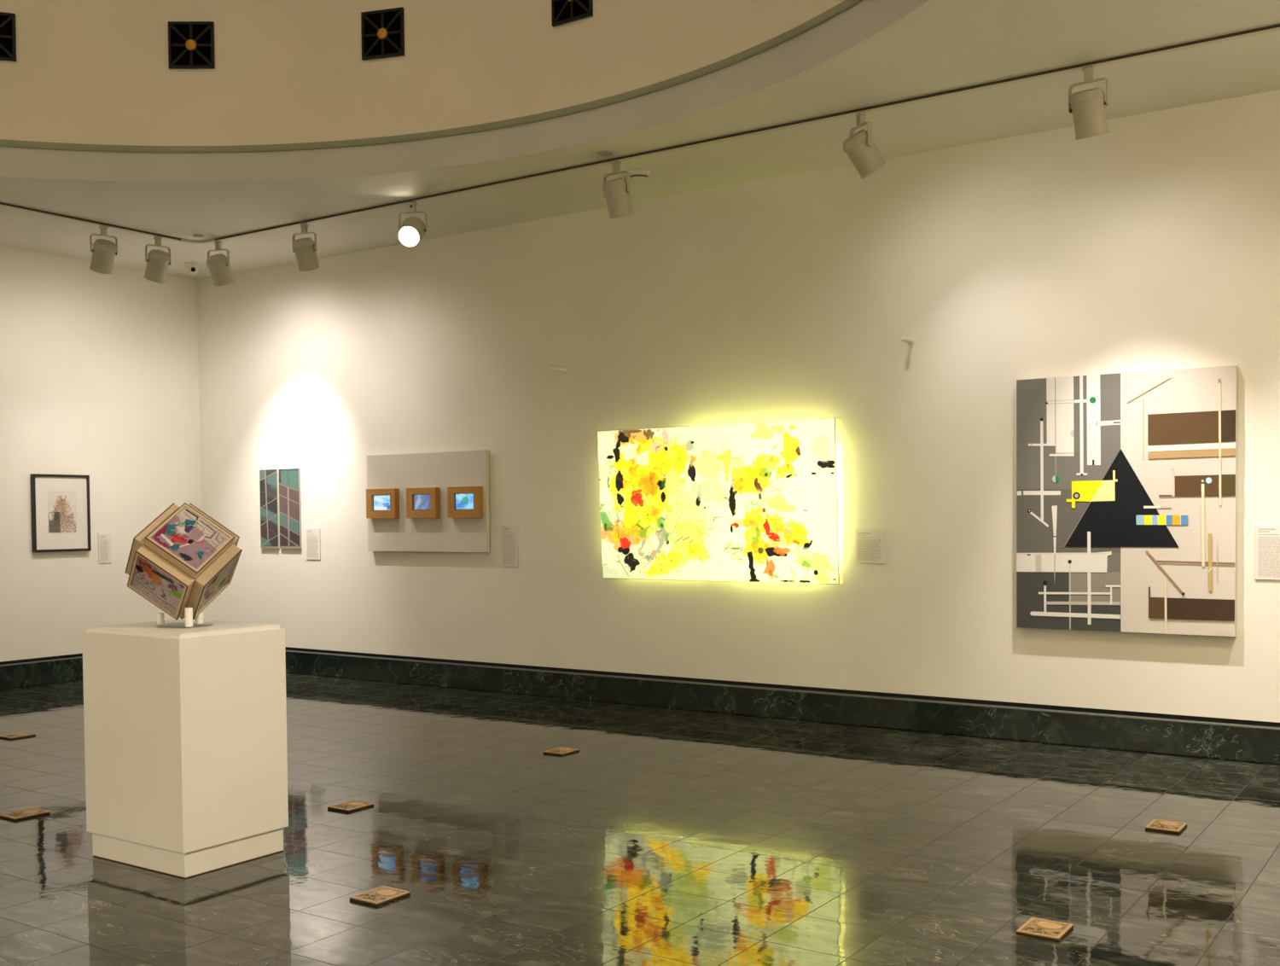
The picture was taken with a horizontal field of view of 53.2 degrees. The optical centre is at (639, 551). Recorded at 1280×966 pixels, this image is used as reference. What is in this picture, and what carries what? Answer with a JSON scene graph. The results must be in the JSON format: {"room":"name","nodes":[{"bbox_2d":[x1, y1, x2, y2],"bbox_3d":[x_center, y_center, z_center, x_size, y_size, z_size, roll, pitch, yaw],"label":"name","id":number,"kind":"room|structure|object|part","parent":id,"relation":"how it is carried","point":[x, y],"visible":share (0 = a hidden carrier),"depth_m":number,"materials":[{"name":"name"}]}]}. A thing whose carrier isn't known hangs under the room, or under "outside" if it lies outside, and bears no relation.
{"room":"museum","nodes":[
{"label":"museum","id":0,"kind":"room"},
{"bbox_2d":[0,245,203,661],"bbox_3d":[-7.493,-0.699,7.319,0.200,3.422,11.600,1,2,34],"label":"wall","id":1,"kind":"structure","parent":0,"point":[99,372],"depth_m":11.10,"materials":[{"name":"white paint"}]},
{"bbox_2d":[0,653,82,666],"bbox_3d":[-7.461,1.025,7.359,0.138,0.028,11.600,1,2,34],"label":"trim","id":2,"kind":"structure","parent":1,"relation":"attached to","point":[75,654],"depth_m":10.77,"materials":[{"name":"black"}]},
{"bbox_2d":[0,657,83,689],"bbox_3d":[-7.440,1.140,7.348,0.163,0.200,11.600,1,2,34],"label":"baseboard","id":3,"kind":"structure","parent":1,"relation":"attached to","point":[32,674],"depth_m":10.73,"materials":[{"name":"green stone"}]},
{"bbox_2d":[30,473,91,552],"bbox_3d":[-4.927,-0.330,10.880,0.035,0.656,0.515,1,2,34],"label":"framed drawing","id":4,"kind":"object","parent":1,"relation":"attached to","point":[60,503],"visible":1,"depth_m":10.87,"materials":[{"name":"black wood"}]},
{"bbox_2d":[98,533,111,563],"bbox_3d":[-4.706,-0.032,11.235,0.008,0.259,0.123,1,2,34],"label":"wall label","id":5,"kind":"object","parent":1,"relation":"attached to","point":[104,539],"visible":1,"depth_m":11.23,"materials":[{"name":"grey paper"}]},
{"bbox_2d":[99,535,109,561],"bbox_3d":[-4.703,-0.030,11.231,0.001,0.219,0.088,1,2,34],"label":"print","id":6,"kind":"object","parent":5,"relation":"attached to","point":[104,540],"depth_m":11.23,"materials":[{"name":"grey paper"}]},
{"bbox_2d":[0,0,844,145],"bbox_3d":[-2.892,-3.738,4.088,8.856,2.340,8.856,1,2,34],"label":"dome","id":7,"kind":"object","parent":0,"point":[84,72],"depth_m":8.40,"materials":[{"name":"paint"}]},
{"bbox_2d":[0,11,16,61],"bbox_3d":[-4.228,-3.360,8.319,0.300,0.306,0.064,-1,2,-18],"label":"air vent","id":8,"kind":"object","parent":7,"relation":"in","point":[8,37],"visible":1,"depth_m":8.34,"materials":[{"name":"black metal"}]},
{"bbox_3d":[-4.232,-3.360,8.331,0.280,0.286,0.038,-1,2,-18],"label":"plate","id":9,"kind":"part","parent":8,"relation":"part of","materials":[{"name":"black metal"}]},
{"bbox_2d":[168,21,215,69],"bbox_3d":[-2.990,-3.377,8.525,0.300,0.306,0.064,-1,2,-1],"label":"air vent","id":10,"kind":"object","parent":7,"relation":"in","point":[190,43],"visible":1,"depth_m":8.52,"materials":[{"name":"black metal"}]},
{"bbox_2d":[360,6,404,60],"bbox_3d":[-1.677,-3.384,8.357,0.300,0.306,0.064,0,2,16],"label":"air vent","id":11,"kind":"object","parent":7,"relation":"in","point":[382,31],"visible":1,"depth_m":8.34,"materials":[{"name":"black metal"}]},
{"bbox_2d":[0,0,862,152],"bbox_3d":[-2.881,-2.553,4.122,8.900,0.044,8.900,1,2,34],"label":"trim","id":12,"kind":"structure","parent":7,"relation":"attached to","point":[846,4],"depth_m":8.11,"materials":[{"name":"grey paint"}]},
{"bbox_2d":[0,0,928,181],"bbox_3d":[-2.880,-2.435,4.126,9.200,0.192,9.200,1,2,34],"label":"trim","id":13,"kind":"structure","parent":7,"relation":"attached to","point":[865,19],"depth_m":8.08,"materials":[{"name":"grey paint"}]},
{"bbox_2d":[551,0,593,26],"bbox_3d":[-0.408,-3.378,7.766,0.300,0.306,0.065,1,2,34],"label":"air vent","id":14,"kind":"object","parent":7,"relation":"in","point":[562,11],"visible":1,"depth_m":7.77,"materials":[{"name":"black metal"}]},
{"bbox_3d":[-0.401,-3.378,7.777,0.280,0.286,0.039,1,2,34],"label":"plate","id":15,"kind":"part","parent":14,"relation":"part of","materials":[{"name":"black metal"}]},
{"bbox_2d":[0,672,1279,965],"bbox_3d":[-2.723,1.351,4.140,11.900,0.120,12.200,1,2,34],"label":"floor","id":16,"kind":"structure","parent":0,"point":[671,836],"depth_m":5.26,"materials":[{"name":"grey tile"}]},
{"bbox_2d":[0,732,35,739],"bbox_3d":[-3.990,1.177,8.188,0.140,0.015,0.168,1,2,34],"label":"floor plate","id":17,"kind":"object","parent":16,"relation":"on","point":[20,735],"visible":1,"depth_m":8.17,"materials":[{"name":"brown wood"}]},
{"bbox_3d":[-3.990,1.180,8.188,0.140,0.008,0.168,1,2,34],"label":"plate","id":18,"kind":"part","parent":17,"relation":"part of","materials":[{"name":"brown wood"}]},
{"bbox_2d":[0,808,50,820],"bbox_3d":[-2.890,1.231,6.002,0.140,0.015,0.168,1,2,34],"label":"floor plate","id":19,"kind":"object","parent":16,"relation":"on","point":[31,812],"visible":1,"depth_m":5.99,"materials":[{"name":"brown metal"}]},
{"bbox_3d":[-2.890,1.234,6.002,0.140,0.008,0.168,1,2,34],"label":"plate","id":20,"kind":"part","parent":19,"relation":"part of","materials":[{"name":"brown metal"}]},
{"bbox_2d":[81,618,288,878],"bbox_3d":[-1.874,0.777,5.279,0.640,0.946,0.510,1,2,34],"label":"pedestal","id":21,"kind":"object","parent":16,"relation":"on","point":[186,753],"visible":0.91,"depth_m":5.08,"materials":[{"name":"paint"}]},
{"bbox_2d":[156,607,203,627],"bbox_3d":[-1.874,0.264,5.237,0.231,0.082,0.225,-1,2,-13],"label":"stand","id":22,"kind":"object","parent":21,"relation":"on","point":[188,611],"visible":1,"depth_m":5.27,"materials":[{"name":"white plastic"}]},
{"bbox_3d":[-1.993,0.276,5.309,0.031,0.044,0.031,1,2,34],"label":"post","id":23,"kind":"part","parent":22,"relation":"part of","materials":[{"name":"white plastic"}]},
{"bbox_2d":[124,502,242,620],"bbox_3d":[-1.871,0.039,5.238,0.437,0.477,0.469,1,2,34],"label":"cube","id":24,"kind":"object","parent":22,"relation":"on","point":[184,557],"visible":1,"depth_m":5.13,"materials":[{"name":"brown"}]},
{"bbox_3d":[-1.991,-0.044,5.234,0.233,0.308,0.301,1,2,34],"label":"wood frame","id":25,"kind":"part","parent":24,"relation":"part of","materials":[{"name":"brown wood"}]},
{"bbox_3d":[-1.927,0.124,5.134,0.348,0.311,0.231,1,2,34],"label":"wood frame","id":26,"kind":"part","parent":24,"relation":"part of","materials":[{"name":"brown wood"}]},
{"bbox_3d":[-1.809,-0.045,5.136,0.207,0.305,0.316,0,2,28],"label":"wood frame","id":27,"kind":"part","parent":24,"relation":"part of","materials":[{"name":"brown wood"}]},
{"bbox_3d":[-1.815,-0.047,5.343,0.319,0.311,0.202,-1,2,-1],"label":"wood frame","id":28,"kind":"part","parent":24,"relation":"part of","materials":[{"name":"brown wood"}]},
{"bbox_3d":[-1.751,0.122,5.243,0.233,0.308,0.301,1,2,34],"label":"wood frame","id":29,"kind":"part","parent":24,"relation":"part of","materials":[{"name":"brown wood"}]},
{"bbox_3d":[-1.819,0.263,5.151,0.031,0.076,0.031,1,2,34],"label":"post","id":30,"kind":"part","parent":22,"relation":"part of","materials":[{"name":"white"}]},
{"bbox_3d":[-1.824,0.275,5.286,0.031,0.044,0.031,1,2,34],"label":"post","id":31,"kind":"part","parent":22,"relation":"part of","materials":[{"name":"white"}]},
{"bbox_2d":[327,799,373,812],"bbox_3d":[-1.382,1.214,6.109,0.140,0.015,0.168,1,2,34],"label":"floor plate","id":32,"kind":"object","parent":16,"relation":"on","point":[351,805],"visible":1,"depth_m":6.10,"materials":[{"name":"brown metal"}]},
{"bbox_3d":[-1.382,1.217,6.109,0.140,0.008,0.168,1,2,34],"label":"plate","id":33,"kind":"part","parent":32,"relation":"part of","materials":[{"name":"brown metal"}]},
{"bbox_2d":[349,885,410,906],"bbox_3d":[-0.947,1.252,4.658,0.140,0.015,0.168,1,2,34],"label":"floor plate","id":34,"kind":"object","parent":16,"relation":"on","point":[383,894],"visible":1,"depth_m":4.64,"materials":[{"name":"brown metal"}]},
{"bbox_3d":[-0.947,1.256,4.658,0.140,0.008,0.168,1,2,34],"label":"plate","id":35,"kind":"part","parent":34,"relation":"part of","materials":[{"name":"brown metal"}]},
{"bbox_2d":[543,746,579,755],"bbox_3d":[-0.460,1.165,7.480,0.140,0.015,0.168,1,2,34],"label":"floor plate","id":36,"kind":"object","parent":16,"relation":"on","point":[558,751],"visible":1,"depth_m":7.46,"materials":[{"name":"brown metal"}]},
{"bbox_3d":[-0.460,1.169,7.480,0.140,0.008,0.168,1,2,34],"label":"plate","id":37,"kind":"part","parent":36,"relation":"part of","materials":[{"name":"brown metal"}]},
{"bbox_2d":[1016,917,1073,942],"bbox_3d":[1.338,1.245,4.220,0.140,0.015,0.168,1,2,34],"label":"floor plate","id":38,"kind":"object","parent":16,"relation":"on","point":[1036,928],"visible":1,"depth_m":4.21,"materials":[{"name":"brown metal"}]},
{"bbox_3d":[1.338,1.248,4.220,0.140,0.008,0.168,1,2,34],"label":"plate","id":39,"kind":"part","parent":38,"relation":"part of","materials":[{"name":"brown metal"}]},
{"bbox_2d":[1145,819,1186,833],"bbox_3d":[2.297,1.196,5.577,0.140,0.015,0.168,1,2,34],"label":"floor plate","id":40,"kind":"object","parent":16,"relation":"on","point":[1156,824],"visible":1,"depth_m":5.56,"materials":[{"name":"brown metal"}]},
{"bbox_3d":[2.297,1.200,5.577,0.140,0.008,0.168,1,2,34],"label":"plate","id":41,"kind":"part","parent":40,"relation":"part of","materials":[{"name":"brown metal"}]},
{"bbox_2d":[0,0,1279,279],"bbox_3d":[-2.756,-2.337,4.032,11.500,0.001,11.800,1,2,34],"label":"ceiling","id":42,"kind":"structure","parent":0,"point":[939,45],"depth_m":7.55,"materials":[{"name":"paint"}]},
{"bbox_2d":[0,201,180,241],"bbox_3d":[-6.079,-2.375,6.720,0.037,0.022,8.500,1,2,34],"label":"track","id":43,"kind":"object","parent":42,"relation":"attached to","point":[2,204],"visible":1,"depth_m":9.55,"materials":[{"name":"black metal"}]},
{"bbox_2d":[89,226,117,273],"bbox_3d":[-4.079,-2.286,9.694,0.235,0.356,0.197,1,2,34],"label":"track spotlight","id":44,"kind":"object","parent":43,"relation":"hanging from","point":[104,252],"visible":1,"depth_m":9.65,"materials":[{"name":"metal"}]},
{"bbox_2d":[144,236,170,283],"bbox_3d":[-3.814,-2.300,10.083,0.236,0.356,0.198,1,2,34],"label":"track spotlight","id":45,"kind":"object","parent":43,"relation":"hanging from","point":[158,261],"visible":1,"depth_m":10.03,"materials":[{"name":"metal"}]},
{"bbox_2d":[183,261,200,275],"bbox_3d":[-3.945,-2.486,11.255,0.140,0.104,0.140,1,2,34],"label":"dome camera","id":46,"kind":"object","parent":42,"relation":"attached to","point":[192,268],"visible":1,"depth_m":11.21,"materials":[{"name":"white plastic"}]},
{"bbox_2d":[180,238,215,244],"bbox_3d":[-3.545,-2.501,10.291,0.315,0.020,0.126,-1,2,-3],"label":"connector","id":47,"kind":"object","parent":42,"relation":"attached to","point":[211,241],"visible":1,"depth_m":10.29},
{"bbox_2d":[192,233,203,238],"bbox_3d":[-3.502,-2.503,10.129,0.084,0.012,0.084,1,2,34],"label":"cap","id":48,"kind":"object","parent":42,"relation":"attached to","point":[195,235],"visible":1,"depth_m":10.10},
{"bbox_2d":[597,150,612,156],"bbox_3d":[-0.215,-2.468,7.920,0.096,0.012,0.096,1,2,34],"label":"cap","id":49,"kind":"object","parent":42,"relation":"attached to","point":[605,153],"visible":1,"depth_m":7.90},
{"bbox_2d":[628,168,650,181],"bbox_3d":[-0.006,-2.460,8.377,0.150,0.057,0.150,1,2,34],"label":"smoke detector","id":50,"kind":"object","parent":42,"relation":"attached to","point":[637,175],"visible":0.9,"depth_m":8.33,"materials":[{"name":"white plastic"}]},
{"bbox_2d":[215,23,1279,241],"bbox_3d":[0.447,-2.460,7.631,9.300,0.022,0.037,1,2,34],"label":"track","id":51,"kind":"object","parent":42,"relation":"attached to","point":[1273,27],"visible":1,"depth_m":7.24,"materials":[{"name":"black metal"}]},
{"bbox_2d":[206,241,233,285],"bbox_3d":[-3.369,-2.309,10.262,0.196,0.356,0.230,1,2,34],"label":"track spotlight","id":52,"kind":"object","parent":51,"relation":"hanging from","point":[218,264],"visible":1,"depth_m":10.21,"materials":[{"name":"metal"}]},
{"bbox_2d":[291,223,319,271],"bbox_3d":[-2.528,-2.300,9.687,0.195,0.356,0.225,1,2,34],"label":"track spotlight","id":53,"kind":"object","parent":51,"relation":"hanging from","point":[305,249],"visible":1,"depth_m":9.64,"materials":[{"name":"metal"}]},
{"bbox_2d":[397,202,427,248],"bbox_3d":[-1.607,-2.300,9.007,0.196,0.334,0.264,0,2,3],"label":"track spotlight","id":54,"kind":"object","parent":51,"relation":"hanging from","point":[413,229],"visible":1,"depth_m":8.96,"materials":[{"name":"metal"}]},
{"bbox_2d":[602,161,634,219],"bbox_3d":[-0.138,-2.274,8.056,0.197,0.355,0.221,1,2,34],"label":"track spotlight","id":55,"kind":"object","parent":51,"relation":"hanging from","point":[616,192],"visible":1,"depth_m":8.00,"materials":[{"name":"metal"}]},
{"bbox_2d":[843,111,886,179],"bbox_3d":[1.251,-2.259,7.117,0.217,0.355,0.237,1,2,34],"label":"track spotlight","id":56,"kind":"object","parent":51,"relation":"hanging from","point":[860,148],"visible":1,"depth_m":7.06,"materials":[{"name":"metal"}]},
{"bbox_2d":[1068,66,1109,139],"bbox_3d":[2.258,-2.248,6.422,0.198,0.354,0.217,1,2,34],"label":"track spotlight","id":57,"kind":"object","parent":51,"relation":"hanging from","point":[1087,107],"visible":1,"depth_m":6.37,"materials":[{"name":"metal"}]},
{"bbox_2d":[197,89,1279,722],"bbox_3d":[0.581,-0.819,8.955,11.700,3.422,0.200,1,2,34],"label":"wall","id":58,"kind":"structure","parent":0,"point":[1151,242],"depth_m":8.51,"materials":[{"name":"white paint"}]},
{"bbox_2d":[259,469,279,548],"bbox_3d":[-3.336,-0.385,11.505,0.234,0.711,0.021,1,2,34],"label":"print","id":59,"kind":"object","parent":58,"relation":"attached to","point":[269,481],"visible":1,"depth_m":11.49,"materials":[{"name":"multicoloured paper"}]},
{"bbox_3d":[-3.335,-0.385,11.506,0.234,0.711,0.020,1,2,34],"label":"mounting panel","id":60,"kind":"part","parent":59,"relation":"part of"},
{"bbox_2d":[279,468,302,548],"bbox_3d":[-3.108,-0.383,11.351,0.265,0.711,0.021,1,2,34],"label":"print","id":61,"kind":"object","parent":58,"relation":"attached to","point":[289,479],"visible":1,"depth_m":11.34,"materials":[{"name":"multicoloured paper"}]},
{"bbox_3d":[-3.108,-0.383,11.351,0.265,0.711,0.020,1,2,34],"label":"mounting panel","id":62,"kind":"part","parent":61,"relation":"part of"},
{"bbox_2d":[305,528,320,559],"bbox_3d":[-2.866,-0.071,11.204,0.180,0.277,0.008,1,2,34],"label":"wall label","id":63,"kind":"object","parent":58,"relation":"attached to","point":[312,537],"visible":1,"depth_m":11.20,"materials":[{"name":"grey paper"}]},
{"bbox_2d":[307,530,318,556],"bbox_3d":[-2.868,-0.070,11.201,0.147,0.236,0.001,1,2,34],"label":"print","id":64,"kind":"object","parent":63,"relation":"attached to","point":[312,536],"depth_m":11.20,"materials":[{"name":"grey paper"}]},
{"bbox_2d":[366,449,489,552],"bbox_3d":[-1.734,-0.402,10.395,1.316,0.802,0.052,1,2,34],"label":"panel","id":65,"kind":"object","parent":58,"relation":"attached to","point":[443,470],"visible":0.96,"depth_m":10.33,"materials":[{"name":"beige wood"}]},
{"bbox_2d":[366,488,399,518],"bbox_3d":[-2.137,-0.401,10.606,0.333,0.245,0.052,1,2,34],"label":"screen","id":66,"kind":"object","parent":65,"relation":"attached to","point":[380,503],"visible":1,"depth_m":10.59,"materials":[{"name":"orange wood"}]},
{"bbox_2d":[406,487,440,517],"bbox_3d":[-1.758,-0.396,10.348,0.323,0.245,0.052,1,2,34],"label":"screen","id":67,"kind":"object","parent":65,"relation":"attached to","point":[424,502],"visible":1,"depth_m":10.33,"materials":[{"name":"orange wood"}]},
{"bbox_2d":[447,486,482,517],"bbox_3d":[-1.381,-0.392,10.091,0.326,0.245,0.052,1,2,34],"label":"screen","id":68,"kind":"object","parent":65,"relation":"attached to","point":[463,502],"visible":1,"depth_m":10.07,"materials":[{"name":"orange wood"}]},
{"bbox_2d":[500,525,518,566],"bbox_3d":[-1.013,-0.046,9.942,0.168,0.320,0.008,1,2,34],"label":"wall label","id":69,"kind":"object","parent":58,"relation":"attached to","point":[509,543],"visible":1,"depth_m":9.94,"materials":[{"name":"grey paper"}]},
{"bbox_2d":[502,528,515,564],"bbox_3d":[-1.015,-0.045,9.939,0.135,0.278,0.001,1,2,34],"label":"print","id":70,"kind":"object","parent":69,"relation":"attached to","point":[509,534],"depth_m":9.94,"materials":[{"name":"grey paper"}]},
{"bbox_2d":[547,366,568,372],"bbox_3d":[-0.615,-1.364,9.509,0.052,0.052,0.200,1,2,34],"label":"rod","id":71,"kind":"object","parent":58,"relation":"attached to","point":[565,369],"visible":1,"depth_m":9.52,"materials":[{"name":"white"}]},
{"bbox_3d":[-0.617,-1.364,9.505,0.026,0.026,0.191,1,2,34],"label":"rod","id":72,"kind":"part","parent":71,"relation":"part of","materials":[{"name":"metal"}]},
{"bbox_2d":[597,418,839,583],"bbox_3d":[0.506,-0.336,8.832,1.902,1.082,0.114,1,2,34],"label":"painting","id":73,"kind":"object","parent":58,"relation":"attached to","point":[755,502],"visible":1,"depth_m":8.76,"materials":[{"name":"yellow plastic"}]},
{"bbox_2d":[285,646,1279,730],"bbox_3d":[0.586,0.905,8.989,11.300,0.028,0.138,1,2,34],"label":"trim","id":74,"kind":"structure","parent":58,"relation":"attached to","point":[691,679],"depth_m":8.39,"materials":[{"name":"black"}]},
{"bbox_2d":[285,651,1279,765],"bbox_3d":[0.573,1.020,8.973,11.300,0.200,0.163,1,2,34],"label":"baseboard","id":75,"kind":"structure","parent":58,"relation":"attached to","point":[1253,745],"depth_m":8.36,"materials":[{"name":"green stone"}]},
{"bbox_2d":[855,529,884,563],"bbox_3d":[1.484,-0.036,8.240,0.203,0.218,0.008,1,2,34],"label":"wall label","id":76,"kind":"object","parent":58,"relation":"attached to","point":[869,544],"visible":1,"depth_m":8.24,"materials":[{"name":"grey paper"}]},
{"bbox_2d":[857,532,881,559],"bbox_3d":[1.480,-0.035,8.238,0.167,0.176,0.001,1,2,34],"label":"print","id":77,"kind":"object","parent":76,"relation":"attached to","point":[869,544],"depth_m":8.24,"materials":[{"name":"grey paper"}]},
{"bbox_2d":[900,336,915,345],"bbox_3d":[1.665,-1.324,7.980,0.052,0.052,0.160,1,2,34],"label":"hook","id":78,"kind":"object","parent":58,"relation":"attached to","point":[910,340],"visible":1,"depth_m":8.01,"materials":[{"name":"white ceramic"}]},
{"bbox_3d":[1.662,-1.324,7.976,0.026,0.026,0.151,1,2,34],"label":"rod","id":79,"kind":"part","parent":78,"relation":"part of","materials":[{"name":"silver metal"}]},
{"bbox_2d":[1016,365,1238,636],"bbox_3d":[2.764,-0.281,7.324,1.203,1.478,0.066,1,2,34],"label":"painting","id":80,"kind":"object","parent":58,"relation":"attached to","point":[1126,483],"visible":1,"depth_m":7.28,"materials":[{"name":"paint"}]},
{"bbox_2d":[1255,523,1279,580],"bbox_3d":[3.437,0.001,6.910,0.202,0.300,0.008,1,2,34],"label":"wall label","id":81,"kind":"object","parent":58,"relation":"attached to","point":[1267,536],"visible":1,"depth_m":6.93,"materials":[{"name":"grey paper"}]}
]}

